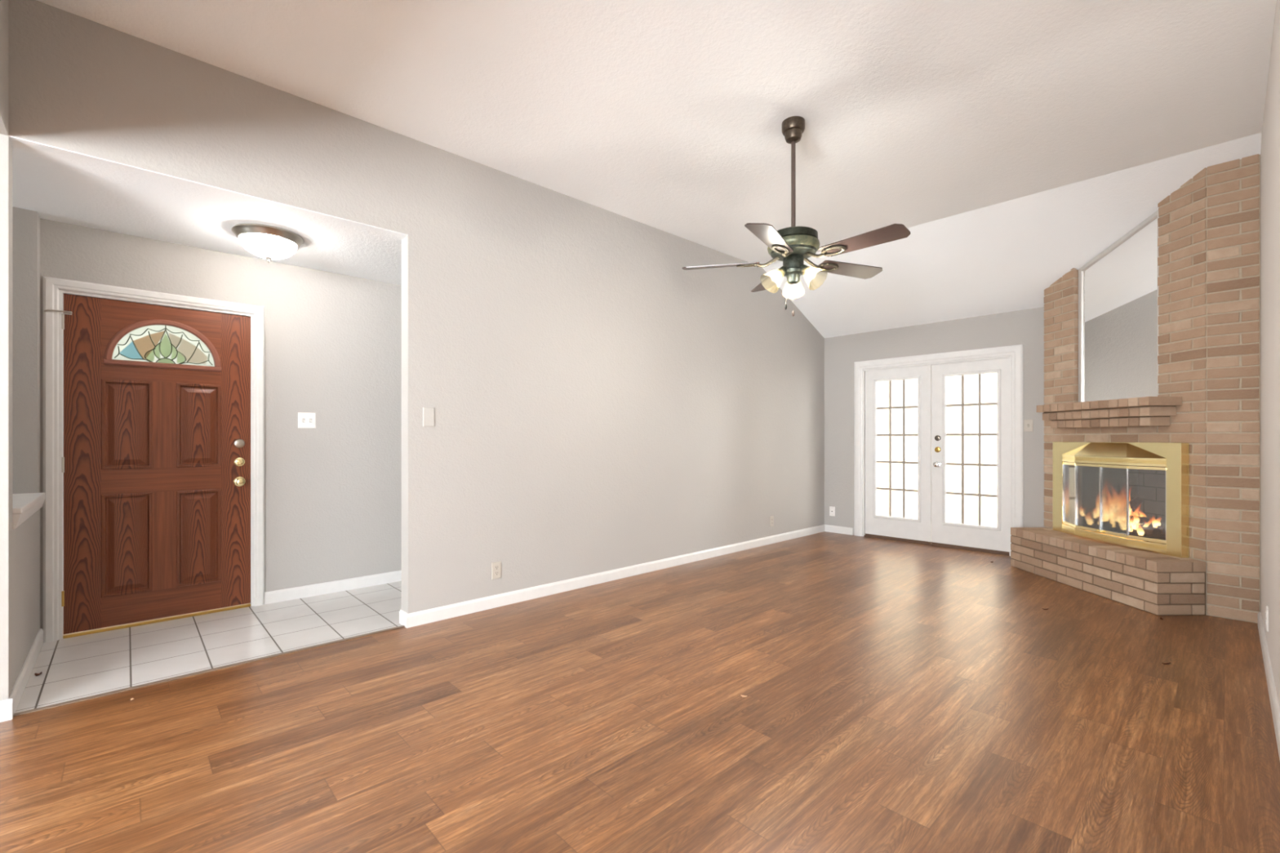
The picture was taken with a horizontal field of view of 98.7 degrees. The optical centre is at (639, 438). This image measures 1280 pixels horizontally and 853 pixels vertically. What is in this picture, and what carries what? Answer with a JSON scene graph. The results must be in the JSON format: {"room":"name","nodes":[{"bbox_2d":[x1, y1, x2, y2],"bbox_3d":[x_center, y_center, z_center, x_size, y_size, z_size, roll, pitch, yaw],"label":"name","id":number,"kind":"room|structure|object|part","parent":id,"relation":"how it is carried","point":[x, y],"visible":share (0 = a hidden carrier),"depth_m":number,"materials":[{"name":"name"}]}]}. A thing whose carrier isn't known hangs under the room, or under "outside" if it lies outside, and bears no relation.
{"room":"living room","nodes":[
{"label":"living room","id":0,"kind":"room"},
{"bbox_2d":[0,0,39,688],"bbox_3d":[-0.802,-0.350,0.249,0.112,3.050,7.860,0,0,-43],"label":"wall","id":1,"kind":"structure","parent":0,"point":[25,223],"depth_m":3.01,"materials":[{"name":"paint"}]},
{"bbox_2d":[12,492,45,529],"bbox_3d":[-3.124,0.349,2.729,0.170,0.092,1.065,0,0,-43],"label":"windowsill","id":2,"kind":"object","parent":1,"relation":"attached to","point":[24,505],"visible":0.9,"depth_m":2.65,"materials":[{"name":"white wood"}]},
{"bbox_2d":[8,135,408,284],"bbox_3d":[-3.385,-1.315,2.477,6.560,0.100,1.277,0,0,-43],"label":"ceiling","id":3,"kind":"structure","parent":0,"point":[63,185],"depth_m":3.07,"materials":[{"name":"paint"}]},
{"bbox_2d":[231,223,303,262],"bbox_3d":[-2.302,-1.178,3.406,0.372,0.174,0.372,0,0,-43],"label":"ceiling light","id":4,"kind":"object","parent":3,"relation":"attached to","point":[269,242],"visible":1,"depth_m":3.31,"materials":[{"name":"white glass"}]},
{"bbox_2d":[40,217,401,630],"bbox_3d":[-3.809,-0.045,2.901,6.600,2.440,0.120,0,0,-43],"label":"wall","id":5,"kind":"structure","parent":0,"point":[333,340],"depth_m":4.08,"materials":[{"name":"paint"}]},
{"bbox_2d":[43,293,250,634],"bbox_3d":[-3.079,0.150,3.505,0.984,2.005,0.104,0,0,-43],"label":"door","id":6,"kind":"structure","parent":5,"relation":"in","point":[156,460],"depth_m":3.50,"materials":[{"name":"brown wood"}]},
{"bbox_3d":[-3.201,-0.086,3.430,0.234,0.552,0.047,0,0,-43],"label":"panel","id":7,"kind":"part","parent":6,"relation":"part of","materials":[{"name":"brown wood"}]},
{"bbox_3d":[-3.201,0.656,3.430,0.234,0.627,0.047,0,0,-43],"label":"panel","id":8,"kind":"part","parent":6,"relation":"part of","materials":[{"name":"brown wood"}]},
{"bbox_3d":[-3.075,-0.651,3.550,0.582,0.402,0.043,0,0,-43],"label":"rail","id":9,"kind":"part","parent":6,"relation":"part of","materials":[{"name":"brown wood"}]},
{"bbox_3d":[-3.075,-0.406,3.550,0.582,0.088,0.043,0,0,-43],"label":"rail","id":10,"kind":"part","parent":6,"relation":"part of","materials":[{"name":"brown wood"}]},
{"bbox_3d":[-3.075,0.267,3.550,0.582,0.153,0.043,0,0,-43],"label":"rail","id":11,"kind":"part","parent":6,"relation":"part of","materials":[{"name":"brown wood"}]},
{"bbox_3d":[-3.075,1.062,3.550,0.582,0.183,0.043,0,0,-43],"label":"rail","id":12,"kind":"part","parent":6,"relation":"part of","materials":[{"name":"brown wood"}]},
{"bbox_3d":[-3.069,-0.611,3.553,0.524,0.262,0.006,0,0,-43],"label":"glass pane","id":13,"kind":"part","parent":6,"relation":"part of","materials":[{"name":"multicoloured glass"}]},
{"bbox_3d":[-2.946,-0.086,3.668,0.232,0.552,0.047,0,0,-43],"label":"panel","id":14,"kind":"part","parent":6,"relation":"part of","materials":[{"name":"brown wood"}]},
{"bbox_3d":[-2.946,0.656,3.668,0.232,0.627,0.047,0,0,-43],"label":"panel","id":15,"kind":"part","parent":6,"relation":"part of","materials":[{"name":"brown wood"}]},
{"bbox_3d":[-2.750,0.299,3.777,0.052,0.052,0.051,0,0,-43],"label":"knob","id":16,"kind":"part","parent":6,"relation":"part of","materials":[{"name":"gold metal"}]},
{"bbox_2d":[43,275,264,642],"bbox_3d":[-3.084,0.121,3.564,1.064,2.107,0.141,0,0,-43],"label":"door frame","id":17,"kind":"structure","parent":5,"relation":"attached to","point":[54,289],"depth_m":3.24,"materials":[{"name":"white wood"}]},
{"bbox_2d":[297,412,315,428],"bbox_3d":[-2.463,-0.133,4.065,0.116,0.116,0.018,0,0,-43],"label":"light switch","id":18,"kind":"object","parent":5,"relation":"attached to","point":[305,420],"visible":1,"depth_m":4.06,"materials":[{"name":"white plastic"}]},
{"bbox_2d":[264,570,401,604],"bbox_3d":[-2.041,1.133,4.462,1.685,0.085,0.014,0,0,-43],"label":"baseboard","id":19,"kind":"structure","parent":5,"relation":"attached to","point":[301,592],"depth_m":4.17,"materials":[{"name":"white wood"}]},
{"bbox_2d":[0,0,824,701],"bbox_3d":[-1.522,-0.350,3.420,10.450,3.050,0.115,0,0,-43],"label":"wall","id":20,"kind":"structure","parent":0,"point":[601,402],"depth_m":3.88,"materials":[{"name":"paint"}]},
{"bbox_2d":[0,628,43,722],"bbox_3d":[-4.322,1.133,1.511,3.552,0.085,1.180,0,0,-43],"label":"baseboard","id":21,"kind":"structure","parent":20,"relation":"attached to","point":[8,707],"depth_m":2.51,"materials":[{"name":"white wood"}]},
{"bbox_2d":[422,407,434,426],"bbox_3d":[-1.346,-0.136,3.500,0.075,0.122,0.007,0,0,-43],"label":"blank cover plate","id":22,"kind":"object","parent":20,"relation":"attached to","point":[428,412],"visible":1,"depth_m":3.50,"materials":[{"name":"white plastic"}]},
{"bbox_2d":[491,561,501,579],"bbox_3d":[-0.999,0.920,3.824,0.072,0.116,0.008,0,0,-43],"label":"power outlet","id":23,"kind":"object","parent":20,"relation":"attached to","point":[495,566],"visible":1,"depth_m":3.82,"materials":[{"name":"beige plastic"}]},
{"bbox_2d":[399,524,825,628],"bbox_3d":[0.406,1.133,5.214,5.184,0.085,0.129,0,0,-43],"label":"baseboard","id":24,"kind":"structure","parent":20,"relation":"attached to","point":[437,614],"depth_m":4.28,"materials":[{"name":"white wood"}]},
{"bbox_2d":[769,515,773,526],"bbox_3d":[1.475,0.927,6.138,0.072,0.116,0.008,0,0,-43],"label":"power outlet","id":25,"kind":"object","parent":20,"relation":"attached to","point":[771,517],"visible":1,"depth_m":6.13,"materials":[{"name":"beige plastic"}]},
{"bbox_2d":[0,531,1279,852],"bbox_3d":[0.333,1.225,1.379,10.570,0.100,7.960,0,0,-43],"label":"floor","id":26,"kind":"structure","parent":0,"point":[902,697],"depth_m":2.26,"materials":[{"name":"laminate"}]},
{"bbox_2d":[62,603,250,638],"bbox_3d":[-3.083,1.166,3.563,0.906,0.018,0.104,0,0,-43],"label":"threshold","id":27,"kind":"object","parent":26,"relation":"on","point":[242,606],"visible":0.64,"depth_m":3.49,"materials":[{"name":"gold metal"}]},
{"bbox_2d":[13,625,404,716],"bbox_3d":[-2.061,1.172,2.876,1.640,0.006,0.028,0,0,-43],"label":"trim","id":28,"kind":"structure","parent":26,"relation":"on","point":[402,626],"depth_m":2.72,"materials":[{"name":"brown wood"}]},
{"bbox_2d":[863,535,1009,555],"bbox_3d":[3.231,1.169,6.072,0.124,0.012,1.481,0,0,-43],"label":"threshold","id":29,"kind":"object","parent":26,"relation":"on","point":[864,535],"visible":0.57,"depth_m":5.96,"materials":[{"name":"brown wood"}]},
{"bbox_2d":[1010,153,1260,623],"bbox_3d":[3.818,-0.314,4.363,0.806,2.978,1.771,0,0,-1],"label":"fireplace","id":30,"kind":"object","parent":26,"relation":"on","point":[1208,399],"depth_m":3.69,"materials":[{"name":"beige brick"}]},
{"bbox_2d":[1078,209,1159,402],"bbox_3d":[3.798,-0.987,4.366,0.022,1.388,0.744,0,0,-1],"label":"mirror","id":31,"kind":"object","parent":30,"relation":"attached to","point":[1118,315],"visible":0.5,"depth_m":4.34,"materials":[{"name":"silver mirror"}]},
{"bbox_2d":[1053,441,1189,557],"bbox_3d":[3.668,0.425,4.327,0.159,0.790,1.148,0,0,-1],"label":"fireplace insert","id":32,"kind":"structure","parent":30,"relation":"attached to","point":[1091,496],"depth_m":4.21,"materials":[{"name":"gold metal"}]},
{"bbox_3d":[3.654,0.472,4.672,0.010,0.537,0.250,0,0,18],"label":"glass door","id":33,"kind":"part","parent":32,"relation":"part of","materials":[{"name":"clear glass"}]},
{"bbox_3d":[3.654,0.472,4.672,0.004,0.497,0.246,0,0,18],"label":"glass pane","id":34,"kind":"part","parent":32,"relation":"part of","materials":[{"name":"clear glass"}]},
{"bbox_3d":[3.616,0.472,4.434,0.004,0.497,0.232,0,0,-1],"label":"glass pane","id":35,"kind":"part","parent":32,"relation":"part of","materials":[{"name":"clear glass"}]},
{"bbox_3d":[3.616,0.472,4.434,0.010,0.537,0.236,0,0,-1],"label":"glass door","id":36,"kind":"part","parent":32,"relation":"part of","materials":[{"name":"clear glass"}]},
{"bbox_2d":[1062,442,1165,458],"bbox_3d":[3.647,0.087,4.326,0.086,0.107,0.937,0,0,-1],"label":"hood","id":37,"kind":"object","parent":32,"relation":"attached to","point":[1076,450],"depth_m":4.22,"materials":[{"name":"gold metal"}]},
{"bbox_3d":[3.619,0.472,4.194,0.004,0.497,0.232,0,0,-1],"label":"glass pane","id":38,"kind":"part","parent":32,"relation":"part of","materials":[{"name":"clear glass"}]},
{"bbox_3d":[3.655,0.774,4.327,0.097,0.058,0.937,0,0,-1],"label":"vent rail","id":39,"kind":"part","parent":32,"relation":"part of","materials":[{"name":"gold metal"}]},
{"bbox_3d":[3.655,0.172,4.327,0.097,0.057,0.937,0,0,-1],"label":"vent rail","id":40,"kind":"part","parent":32,"relation":"part of","materials":[{"name":"gold metal"}]},
{"bbox_3d":[3.619,0.472,4.194,0.010,0.537,0.236,0,0,-1],"label":"glass door","id":41,"kind":"part","parent":32,"relation":"part of","materials":[{"name":"clear glass"}]},
{"bbox_3d":[3.663,0.472,3.969,0.010,0.537,0.226,0,0,-22],"label":"glass door","id":42,"kind":"part","parent":32,"relation":"part of","materials":[{"name":"clear glass"}]},
{"bbox_3d":[3.960,0.769,4.423,0.253,0.093,0.520,0,0,-1],"label":"fire grate","id":43,"kind":"part","parent":30,"relation":"part of","materials":[{"name":"gold metal"}]},
{"bbox_2d":[1128,523,1160,537],"bbox_3d":[3.890,0.708,4.410,0.082,0.086,0.564,0,0,1],"label":"log","id":44,"kind":"object","parent":30,"relation":"on","point":[1150,531],"visible":0.28,"depth_m":4.16,"materials":[{"name":"brown wood"}]},
{"bbox_2d":[1128,515,1148,524],"bbox_3d":[3.934,0.643,4.448,0.063,0.068,0.364,0,0,4],"label":"log","id":45,"kind":"object","parent":44,"relation":"on","point":[1143,520],"visible":0.39,"depth_m":4.29,"materials":[{"name":"wood"}]},
{"bbox_2d":[1128,496,1143,509],"bbox_3d":[3.944,0.560,4.452,0.210,0.194,0.058,0,0,42],"label":"log","id":46,"kind":"object","parent":45,"relation":"on","point":[1137,500],"visible":0.34,"depth_m":4.40,"materials":[{"name":"wood"}]},
{"bbox_2d":[1128,506,1160,535],"bbox_3d":[3.893,0.532,4.468,0.224,0.420,0.652,0,0,0],"label":"fire","id":47,"kind":"object","parent":44,"relation":"on","point":[1135,525],"visible":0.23,"depth_m":4.23,"materials":[{"name":"yellow"}]},
{"bbox_2d":[1139,523,1165,535],"bbox_3d":[4.005,0.705,4.428,0.084,0.088,0.512,0,0,-3],"label":"log","id":48,"kind":"object","parent":30,"relation":"on","point":[1162,529],"visible":0.14,"depth_m":4.20,"materials":[{"name":"brown wood"}]},
{"bbox_2d":[36,0,1276,337],"bbox_3d":[2.094,-1.608,2.219,7.010,0.774,6.780,0,0,-43],"label":"ceiling","id":49,"kind":"structure","parent":0,"point":[1014,142],"depth_m":3.03,"materials":[{"name":"paint"}]},
{"bbox_2d":[682,115,910,316],"bbox_3d":[0.936,-1.299,3.222,1.278,1.150,1.233,0,0,-43],"label":"ceiling fan","id":50,"kind":"object","parent":49,"relation":"hanging from","point":[793,246],"visible":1,"depth_m":3.19,"materials":[{"name":"brown wood"}]},
{"bbox_3d":[0.493,-1.053,3.354,0.465,0.006,0.144,0,12,13],"label":"blade","id":51,"kind":"part","parent":50,"relation":"part of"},
{"bbox_3d":[0.872,-1.053,3.684,0.144,0.006,0.465,-12,1,-5],"label":"blade","id":52,"kind":"part","parent":50,"relation":"part of","materials":[{"name":"brown wood"}]},
{"bbox_3d":[0.690,-1.053,2.892,0.144,0.006,0.465,14,7,30],"label":"blade","id":53,"kind":"part","parent":50,"relation":"part of","materials":[{"name":"brown wood"}]},
{"bbox_3d":[0.770,-0.929,3.232,0.141,0.142,0.128,0,0,-43],"label":"lamp shade","id":54,"kind":"part","parent":50,"relation":"part of","materials":[{"name":"white glass"}]},
{"bbox_3d":[0.910,-1.091,3.258,0.268,0.031,0.268,0,0,-43],"label":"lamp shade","id":55,"kind":"part","parent":50,"relation":"part of","materials":[{"name":"brown metal"}]},
{"bbox_3d":[0.942,-0.929,3.397,0.141,0.142,0.126,0,0,-43],"label":"lamp shade","id":56,"kind":"part","parent":50,"relation":"part of","materials":[{"name":"white glass"}]},
{"bbox_3d":[1.002,-0.929,3.163,0.134,0.143,0.143,0,0,-43],"label":"lamp shade","id":57,"kind":"part","parent":50,"relation":"part of","materials":[{"name":"white glass"}]},
{"bbox_3d":[1.303,-1.053,3.425,0.465,0.006,0.144,0,-12,-23],"label":"blade","id":58,"kind":"part","parent":50,"relation":"part of","materials":[{"name":"brown wood"}]},
{"bbox_3d":[1.190,-1.053,2.936,0.144,0.006,0.465,16,-10,-40],"label":"blade","id":59,"kind":"part","parent":50,"relation":"part of","materials":[{"name":"brown wood"}]},
{"bbox_2d":[824,306,1044,535],"bbox_3d":[3.619,-0.045,5.668,0.130,2.440,3.625,0,0,-43],"label":"wall","id":60,"kind":"structure","parent":0,"point":[1025,327],"depth_m":6.11,"materials":[{"name":"paint"}]},
{"bbox_2d":[829,506,835,515],"bbox_3d":[2.401,0.913,6.863,0.016,0.116,0.072,0,0,-43],"label":"cable jack","id":61,"kind":"object","parent":60,"relation":"attached to","point":[832,509],"visible":1,"depth_m":6.86,"materials":[{"name":"white plastic"}]},
{"bbox_2d":[824,524,853,535],"bbox_3d":[2.461,1.133,6.801,0.014,0.085,0.361,0,0,-43],"label":"baseboard","id":62,"kind":"structure","parent":60,"relation":"attached to","point":[828,528],"depth_m":6.79,"materials":[{"name":"white wood"}]},
{"bbox_2d":[865,364,932,543],"bbox_3d":[2.963,0.177,6.327,0.052,1.972,0.740,0,0,-43],"label":"door","id":63,"kind":"structure","parent":60,"relation":"in","point":[919,530],"depth_m":6.26,"materials":[{"name":"white wood"}]},
{"bbox_2d":[853,344,1023,555],"bbox_3d":[3.229,0.125,6.070,0.151,2.099,1.713,0,0,-43],"label":"door frame","id":64,"kind":"structure","parent":60,"relation":"attached to","point":[1015,353],"depth_m":5.82,"materials":[{"name":"white wood"}]},
{"bbox_2d":[931,357,1009,554],"bbox_3d":[3.449,0.177,5.765,0.111,1.972,0.732,0,0,-43],"label":"door","id":65,"kind":"structure","parent":60,"relation":"in","point":[976,537],"depth_m":5.78,"materials":[{"name":"white wood"}]},
{"bbox_3d":[3.226,0.283,5.973,0.071,0.064,0.064,0,0,-43],"label":"knob","id":66,"kind":"part","parent":65,"relation":"part of","materials":[{"name":"silver metal"}]},
{"bbox_2d":[1023,419,1033,431],"bbox_3d":[3.796,-0.125,5.370,0.018,0.118,0.075,0,0,-43],"label":"light switch","id":67,"kind":"object","parent":60,"relation":"attached to","point":[1028,424],"visible":1,"depth_m":5.37,"materials":[{"name":"beige plastic"}]},
{"bbox_2d":[876,373,996,527],"bbox_3d":[3.510,-0.410,8.486,0.120,3.230,5.400,0,0,-43],"label":"window panes","id":68,"kind":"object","parent":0,"point":[988,381],"depth_m":7.56,"materials":[{"name":"white"}]},
{"bbox_2d":[1260,0,1279,707],"bbox_3d":[2.362,-0.350,1.932,6.810,3.050,0.115,0,0,-43],"label":"wall","id":69,"kind":"structure","parent":0,"point":[1270,135],"depth_m":2.68,"materials":[{"name":"paint"}]},
{"bbox_2d":[1265,605,1268,631],"bbox_3d":[3.236,0.930,2.835,0.072,0.116,0.008,0,0,-43],"label":"power outlet","id":70,"kind":"object","parent":69,"relation":"attached to","point":[1267,608],"visible":1,"depth_m":2.81,"materials":[{"name":"white plastic"}]},
{"bbox_2d":[1257,612,1279,759],"bbox_3d":[1.862,1.133,1.552,5.560,0.085,0.014,0,0,-43],"label":"baseboard","id":71,"kind":"structure","parent":69,"relation":"attached to","point":[1275,708],"depth_m":2.50,"materials":[{"name":"white wood"}]}
]}

